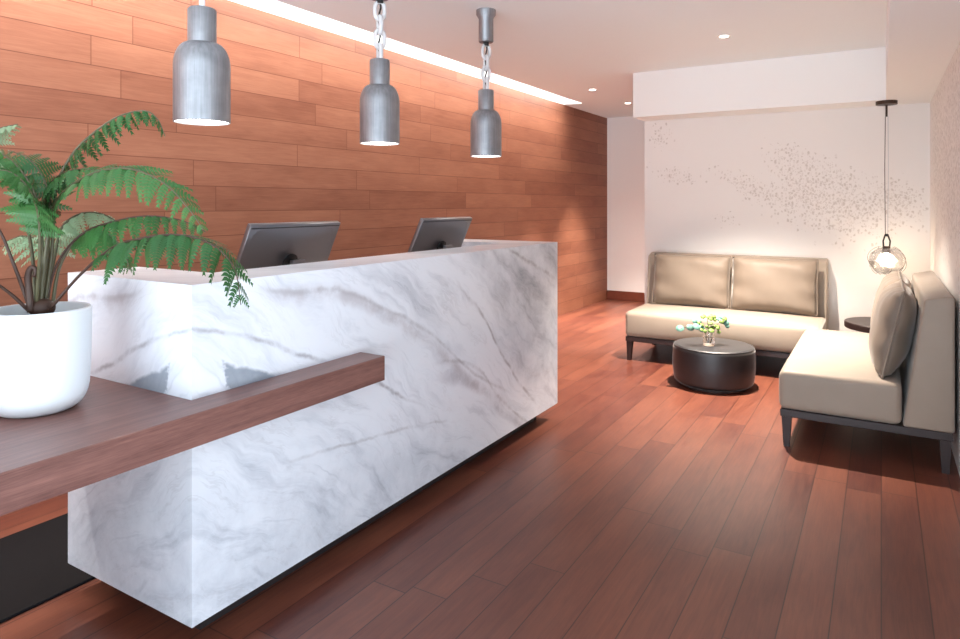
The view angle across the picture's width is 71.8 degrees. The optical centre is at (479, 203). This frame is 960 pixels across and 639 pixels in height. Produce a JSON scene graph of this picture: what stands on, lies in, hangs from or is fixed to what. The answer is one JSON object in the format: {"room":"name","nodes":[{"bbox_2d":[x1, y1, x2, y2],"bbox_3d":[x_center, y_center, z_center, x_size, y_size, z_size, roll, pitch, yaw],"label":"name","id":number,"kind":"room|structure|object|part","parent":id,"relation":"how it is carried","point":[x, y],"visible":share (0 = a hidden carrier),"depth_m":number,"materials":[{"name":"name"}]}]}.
{"room":"lobby","nodes":[
{"label":"lobby","id":0,"kind":"room"},
{"bbox_2d":[0,0,606,315],"bbox_3d":[-1.409,0.069,4.184,0.150,2.540,12.100,0,0,31],"label":"wall","id":1,"kind":"structure","parent":0,"point":[291,150],"depth_m":4.27,"materials":[{"name":"brown wood"}]},
{"bbox_2d":[0,299,959,638],"bbox_3d":[1.400,1.389,2.601,6.697,0.100,12.300,0,0,31],"label":"floor","id":2,"kind":"structure","parent":0,"point":[642,503],"depth_m":2.66,"materials":[{"name":"brown wood"}]},
{"bbox_2d":[0,513,94,623],"bbox_3d":[-1.257,1.333,3.128,0.590,0.012,3.150,0,0,31],"label":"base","id":3,"kind":"object","parent":2,"relation":"on","point":[35,569],"visible":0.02,"depth_m":2.40,"materials":[{"name":"black rubber"}]},
{"bbox_2d":[68,239,556,629],"bbox_3d":[-0.472,0.789,3.219,0.681,1.100,2.567,0,0,31],"label":"reception desk","id":4,"kind":"object","parent":2,"relation":"on","point":[466,335],"visible":0.9,"depth_m":2.32,"materials":[{"name":"stone"}]},
{"bbox_3d":[-1.126,0.762,2.138,0.681,0.966,0.040,0,0,31],"label":"panel","id":5,"kind":"part","parent":4,"relation":"part of","materials":[{"name":"stone"}]},
{"bbox_2d":[0,352,384,515],"bbox_3d":[-1.172,0.957,1.943,0.804,0.764,1.811,0,0,31],"label":"countertop","id":6,"kind":"structure","parent":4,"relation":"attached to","point":[116,428],"depth_m":1.77,"materials":[{"name":"brown wood"}]},
{"bbox_2d":[0,110,252,418],"bbox_3d":[-1.035,0.150,1.834,0.962,0.850,0.458,0,0,6],"label":"potted fern","id":7,"kind":"object","parent":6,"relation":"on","point":[46,344],"visible":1,"depth_m":1.78,"materials":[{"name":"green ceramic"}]},
{"bbox_3d":[-1.225,0.292,1.855,0.066,0.054,0.066,0,0,31],"label":"crown","id":8,"kind":"part","parent":7,"relation":"part of","materials":[{"name":"brown plant"}]},
{"bbox_2d":[0,301,91,418],"bbox_3d":[-1.237,0.433,1.855,0.262,0.283,0.262,0,0,31],"label":"pot","id":9,"kind":"object","parent":7,"relation":"attached to","point":[46,348],"depth_m":1.76,"materials":[{"name":"white ceramic"}]},
{"bbox_2d":[233,221,339,269],"bbox_3d":[-0.831,0.348,2.850,0.164,0.542,0.505,0,0,31],"label":"computer monitor","id":10,"kind":"object","parent":4,"relation":"on","point":[279,243],"visible":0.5,"depth_m":2.78,"materials":[{"name":"silver metal"}]},
{"bbox_2d":[407,217,471,252],"bbox_3d":[-0.240,0.348,3.827,0.164,0.542,0.505,0,0,31],"label":"computer monitor","id":11,"kind":"object","parent":4,"relation":"on","point":[440,232],"visible":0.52,"depth_m":3.75,"materials":[{"name":"silver metal"}]},
{"bbox_2d":[672,337,755,392],"bbox_3d":[1.730,1.188,4.915,0.584,0.303,0.584,0,0,31],"label":"coffee table","id":12,"kind":"object","parent":2,"relation":"on","point":[728,366],"visible":1,"depth_m":4.69,"materials":[{"name":"black metal"}]},
{"bbox_2d":[703,331,714,345],"bbox_3d":[1.675,0.983,4.854,0.086,0.105,0.086,0,0,31],"label":"glass vase","id":13,"kind":"object","parent":12,"relation":"on","point":[708,338],"visible":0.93,"depth_m":4.82,"materials":[{"name":"clear glass"}]},
{"bbox_2d":[676,318,704,331],"bbox_3d":[1.552,0.929,4.851,0.240,0.173,0.072,0,0,-2],"label":"eucalyptus sprig","id":14,"kind":"object","parent":13,"relation":"in","point":[695,325],"visible":1,"depth_m":4.84,"materials":[{"name":"green plant"}]},
{"bbox_2d":[697,314,726,333],"bbox_3d":[1.702,0.913,4.832,0.211,0.205,0.126,0,0,-13],"label":"leafy sprig","id":15,"kind":"object","parent":13,"relation":"in","point":[711,317],"visible":1,"depth_m":4.84,"materials":[{"name":"yellow plant"}]},
{"bbox_2d":[713,315,729,328],"bbox_3d":[1.756,0.919,4.863,0.143,0.194,0.054,0,0,12],"label":"eucalyptus sprig","id":16,"kind":"object","parent":13,"relation":"in","point":[726,323],"visible":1,"depth_m":4.85,"materials":[{"name":"green plant"}]},
{"bbox_3d":[1.730,1.329,4.915,0.464,0.020,0.464,0,0,31],"label":"plate","id":17,"kind":"part","parent":12,"relation":"part of","materials":[{"name":"black metal"}]},
{"bbox_2d":[626,252,827,359],"bbox_3d":[2.081,0.899,5.621,1.500,0.880,0.807,0,0,31],"label":"sofa","id":18,"kind":"object","parent":2,"relation":"on","point":[771,334],"visible":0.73,"depth_m":5.44,"materials":[{"name":"beige leather"}]},
{"bbox_3d":[1.288,1.254,5.687,0.050,0.170,0.050,0,0,31],"label":"leg","id":19,"kind":"part","parent":18,"relation":"part of","materials":[{"name":"brown wood"}]},
{"bbox_2d":[651,253,730,308],"bbox_3d":[1.877,0.682,5.911,0.677,0.454,0.206,0,0,31],"label":"cushion","id":20,"kind":"object","parent":18,"relation":"on","point":[689,280],"visible":1,"depth_m":5.84,"materials":[{"name":"beige leather"}]},
{"bbox_3d":[2.084,1.154,5.626,1.488,0.040,0.783,0,0,31],"label":"frame","id":21,"kind":"part","parent":18,"relation":"part of","materials":[{"name":"brown wood"}]},
{"bbox_3d":[2.024,1.018,5.527,1.500,0.231,0.587,0,0,31],"label":"seat","id":22,"kind":"part","parent":18,"relation":"part of","materials":[{"name":"beige leather"}]},
{"bbox_3d":[2.234,0.796,5.874,1.500,0.675,0.215,0,0,31],"label":"backrest","id":23,"kind":"part","parent":18,"relation":"part of","materials":[{"name":"beige leather"}]},
{"bbox_2d":[730,256,818,315],"bbox_3d":[2.459,0.682,5.559,0.677,0.454,0.208,0,0,31],"label":"cushion","id":24,"kind":"object","parent":18,"relation":"on","point":[790,286],"visible":1,"depth_m":5.49,"materials":[{"name":"beige leather"}]},
{"bbox_2d":[844,317,870,332],"bbox_3d":[3.098,1.125,5.080,0.540,0.427,0.540,0,0,31],"label":"side table","id":25,"kind":"object","parent":2,"relation":"on","point":[861,324],"visible":0.22,"depth_m":5.08,"materials":[{"name":"brown wood"}]},
{"bbox_2d":[779,271,954,473],"bbox_3d":[2.370,0.899,4.097,0.807,0.880,1.480,0,0,31],"label":"sofa","id":26,"kind":"object","parent":2,"relation":"on","point":[829,376],"visible":0.82,"depth_m":3.47,"materials":[{"name":"beige leather"}]},
{"bbox_3d":[1.703,1.254,3.679,0.050,0.170,0.050,0,0,31],"label":"leg","id":27,"kind":"part","parent":26,"relation":"part of","materials":[{"name":"brown wood"}]},
{"bbox_3d":[2.276,1.018,4.154,0.587,0.231,1.480,0,0,31],"label":"seat","id":28,"kind":"part","parent":26,"relation":"part of","materials":[{"name":"beige leather"}]},
{"bbox_3d":[2.375,1.154,4.094,0.783,0.040,1.468,0,0,31],"label":"frame","id":29,"kind":"part","parent":26,"relation":"part of","materials":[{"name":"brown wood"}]},
{"bbox_2d":[870,269,911,325],"bbox_3d":[2.672,0.684,4.311,0.231,0.466,0.681,0,0,31],"label":"cushion","id":30,"kind":"object","parent":26,"relation":"on","point":[894,276],"visible":0.28,"depth_m":4.25,"materials":[{"name":"beige fabric"}]},
{"bbox_2d":[869,279,916,378],"bbox_3d":[2.318,0.684,3.725,0.233,0.466,0.681,0,0,31],"label":"cushion","id":31,"kind":"object","parent":26,"relation":"on","point":[892,327],"visible":1,"depth_m":3.48,"materials":[{"name":"beige fabric"}]},
{"bbox_3d":[2.623,0.796,3.943,0.215,0.675,1.480,0,0,31],"label":"backrest","id":32,"kind":"part","parent":26,"relation":"part of","materials":[{"name":"beige leather"}]},
{"bbox_3d":[2.320,1.254,3.305,0.050,0.170,0.050,0,0,31],"label":"leg","id":33,"kind":"part","parent":26,"relation":"part of","materials":[{"name":"brown wood"}]},
{"bbox_2d":[229,0,886,117],"bbox_3d":[1.400,-1.301,2.601,6.697,0.200,12.300,0,0,31],"label":"ceiling","id":34,"kind":"structure","parent":0,"point":[557,51],"depth_m":4.65,"materials":[{"name":"paint"}]},
{"bbox_2d":[173,0,230,125],"bbox_3d":[-1.004,-0.747,2.396,0.193,0.908,0.193,0,0,31],"label":"pendant lamp","id":35,"kind":"object","parent":34,"relation":"hanging from","point":[201,66],"visible":1,"depth_m":2.33,"materials":[{"name":"metal"}]},
{"bbox_2d":[175,119,227,124],"bbox_3d":[-1.004,-0.301,2.396,0.184,0.008,0.184,0,0,31],"label":"diffuser","id":36,"kind":"object","parent":35,"relation":"attached to","point":[182,121],"depth_m":2.40,"materials":[{"name":"white plastic"}]},
{"bbox_2d":[360,0,399,145],"bbox_3d":[-0.491,-0.747,3.245,0.193,0.908,0.193,0,0,31],"label":"pendant lamp","id":37,"kind":"object","parent":34,"relation":"hanging from","point":[379,100],"visible":1,"depth_m":3.18,"materials":[{"name":"metal"}]},
{"bbox_3d":[-0.491,-0.498,3.245,0.193,0.411,0.193,0,0,31],"label":"lamp shade","id":38,"kind":"part","parent":37,"relation":"part of","materials":[{"name":"metal"}]},
{"bbox_3d":[-0.491,-0.843,3.245,0.021,0.289,0.021,0,0,31],"label":"cord","id":39,"kind":"part","parent":37,"relation":"part of","materials":[{"name":"silver metal"}]},
{"bbox_2d":[363,142,397,144],"bbox_3d":[-0.491,-0.301,3.245,0.184,0.008,0.184,0,0,31],"label":"diffuser","id":40,"kind":"object","parent":37,"relation":"attached to","point":[364,143],"depth_m":3.27,"materials":[{"name":"white plastic"}]},
{"bbox_2d":[470,7,501,157],"bbox_3d":[0.037,-0.747,4.118,0.193,0.908,0.193,0,0,31],"label":"pendant lamp","id":41,"kind":"object","parent":34,"relation":"hanging from","point":[486,125],"visible":1,"depth_m":4.07,"materials":[{"name":"metal"}]},
{"bbox_3d":[0.037,-0.498,4.118,0.193,0.411,0.193,0,0,31],"label":"lamp shade","id":42,"kind":"part","parent":41,"relation":"part of","materials":[{"name":"metal"}]},
{"bbox_2d":[474,155,497,156],"bbox_3d":[0.037,-0.301,4.118,0.184,0.008,0.184,0,0,31],"label":"diffuser","id":43,"kind":"object","parent":41,"relation":"attached to","point":[474,155],"depth_m":4.13,"materials":[{"name":"white plastic"}]},
{"bbox_2d":[717,34,730,37],"bbox_3d":[1.748,-1.199,4.752,0.096,0.004,0.096,0,0,31],"label":"recessed light","id":44,"kind":"object","parent":34,"relation":"in","point":[724,35],"visible":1,"depth_m":4.75,"materials":[{"name":"white paint"}]},
{"bbox_2d":[607,117,644,292],"bbox_3d":[3.377,0.069,8.447,3.926,2.540,0.150,0,0,31],"label":"wall","id":45,"kind":"structure","parent":0,"point":[625,135],"depth_m":9.18,"materials":[{"name":"white paint"}]},
{"bbox_2d":[607,290,644,301],"bbox_3d":[2.357,1.276,8.966,1.342,0.125,0.018,0,0,31],"label":"baseboard","id":46,"kind":"structure","parent":45,"relation":"attached to","point":[614,295],"depth_m":9.16,"materials":[{"name":"brown wood"}]},
{"bbox_2d":[645,103,929,332],"bbox_3d":[3.304,0.069,6.884,2.434,2.540,2.600,0,0,31],"label":"wall","id":47,"kind":"structure","parent":0,"point":[807,184],"depth_m":5.68,"materials":[{"name":"paint"}]},
{"bbox_2d":[930,42,959,475],"bbox_3d":[2.313,0.069,3.042,0.150,2.540,5.000,0,0,31],"label":"wall","id":48,"kind":"structure","parent":0,"point":[945,103],"depth_m":3.79,"materials":[{"name":"paint"}]},
{"bbox_2d":[633,0,959,120],"bbox_3d":[1.103,-0.998,3.248,2.434,0.406,5.900,0,0,31],"label":"soffit","id":49,"kind":"object","parent":48,"relation":"attached to","point":[923,36],"depth_m":5.30,"materials":[{"name":"white paint"}]},
{"bbox_2d":[867,100,906,274],"bbox_3d":[3.153,-0.119,5.139,0.260,1.351,0.271,0,0,31],"label":"globe lamp","id":50,"kind":"object","parent":49,"relation":"hanging from","point":[886,259],"visible":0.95,"depth_m":5.13,"materials":[{"name":"clear glass"}]},
{"bbox_3d":[3.144,-0.213,5.146,0.009,0.924,0.006,0,0,31],"label":"cord","id":51,"kind":"part","parent":50,"relation":"part of","materials":[{"name":"brown metal"}]},
{"bbox_3d":[3.152,-0.720,5.141,0.015,0.090,0.016,0,0,31],"label":"stem","id":52,"kind":"part","parent":50,"relation":"part of","materials":[{"name":"brown metal"}]},
{"bbox_2d":[882,246,890,252],"bbox_3d":[3.152,0.354,5.141,0.056,0.050,0.056,0,0,31],"label":"socket","id":53,"kind":"object","parent":50,"relation":"attached to","point":[885,248],"depth_m":5.12,"materials":[{"name":"brown metal"}]},
{"bbox_3d":[3.152,0.444,5.141,0.244,0.224,0.256,0,0,31],"label":"glass globe","id":54,"kind":"part","parent":50,"relation":"part of","materials":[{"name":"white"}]},
{"bbox_3d":[3.152,0.434,5.141,0.084,0.105,0.084,0,0,31],"label":"bulb","id":55,"kind":"part","parent":50,"relation":"part of","materials":[{"name":"white glass"}]},
{"bbox_3d":[3.161,-0.213,5.136,0.009,0.924,0.006,0,0,31],"label":"cord","id":56,"kind":"part","parent":50,"relation":"part of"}
]}

